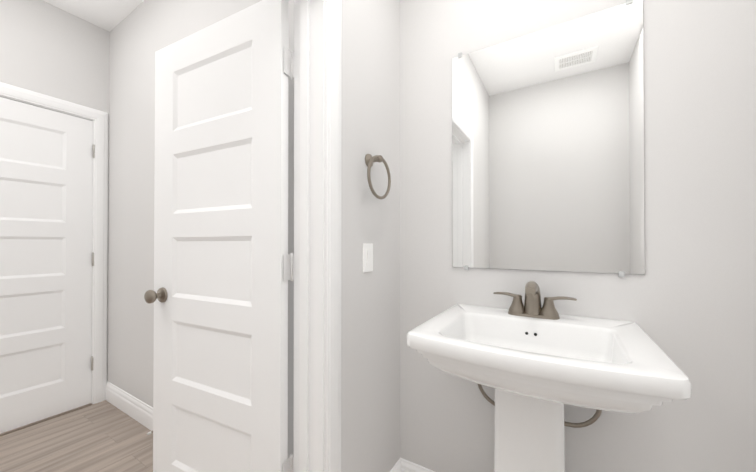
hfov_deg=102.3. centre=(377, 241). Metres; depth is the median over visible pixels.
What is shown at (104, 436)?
floor
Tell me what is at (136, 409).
baseboard
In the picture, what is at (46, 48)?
wall
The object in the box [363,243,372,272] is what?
switch plate
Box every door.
[0,97,92,433]
[144,0,293,471]
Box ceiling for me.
[43,0,144,31]
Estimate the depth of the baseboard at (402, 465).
1.43 m
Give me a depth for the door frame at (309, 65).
1.02 m
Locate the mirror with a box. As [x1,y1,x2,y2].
[452,0,644,276]
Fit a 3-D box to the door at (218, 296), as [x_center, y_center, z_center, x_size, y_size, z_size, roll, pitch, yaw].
[-0.640,0.153,1.205,0.796,2.018,0.170,0,0,26]
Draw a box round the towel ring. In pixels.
[365,154,390,198]
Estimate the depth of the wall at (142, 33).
2.03 m
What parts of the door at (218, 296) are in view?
knob, near door hinge, near door hinge, near door hinge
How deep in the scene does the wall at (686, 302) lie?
0.99 m
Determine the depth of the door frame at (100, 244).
2.22 m
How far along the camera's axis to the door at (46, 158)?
2.01 m
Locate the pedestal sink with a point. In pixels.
(534, 363)
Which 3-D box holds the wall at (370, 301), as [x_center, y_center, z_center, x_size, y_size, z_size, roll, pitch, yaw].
[-0.742,-0.220,0.197,0.135,2.765,3.064,0,0,31]
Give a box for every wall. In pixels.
[0,0,109,364]
[107,0,293,457]
[341,0,399,471]
[400,0,755,471]
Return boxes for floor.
[0,400,152,471]
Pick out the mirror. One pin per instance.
(547, 149)
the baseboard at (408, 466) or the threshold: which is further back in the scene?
the threshold
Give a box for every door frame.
[0,82,107,403]
[293,0,341,471]
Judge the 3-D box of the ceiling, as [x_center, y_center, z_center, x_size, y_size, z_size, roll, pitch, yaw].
[-1.239,-1.650,0.578,3.977,0.100,3.184,0,0,31]
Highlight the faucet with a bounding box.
[493,281,576,319]
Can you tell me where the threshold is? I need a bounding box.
[0,403,91,435]
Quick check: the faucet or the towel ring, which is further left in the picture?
the towel ring
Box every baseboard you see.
[106,381,152,430]
[390,459,402,471]
[400,458,434,471]
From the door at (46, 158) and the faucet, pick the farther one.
the door at (46, 158)
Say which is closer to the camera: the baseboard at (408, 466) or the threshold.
the baseboard at (408, 466)
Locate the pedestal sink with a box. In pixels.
[407,281,690,471]

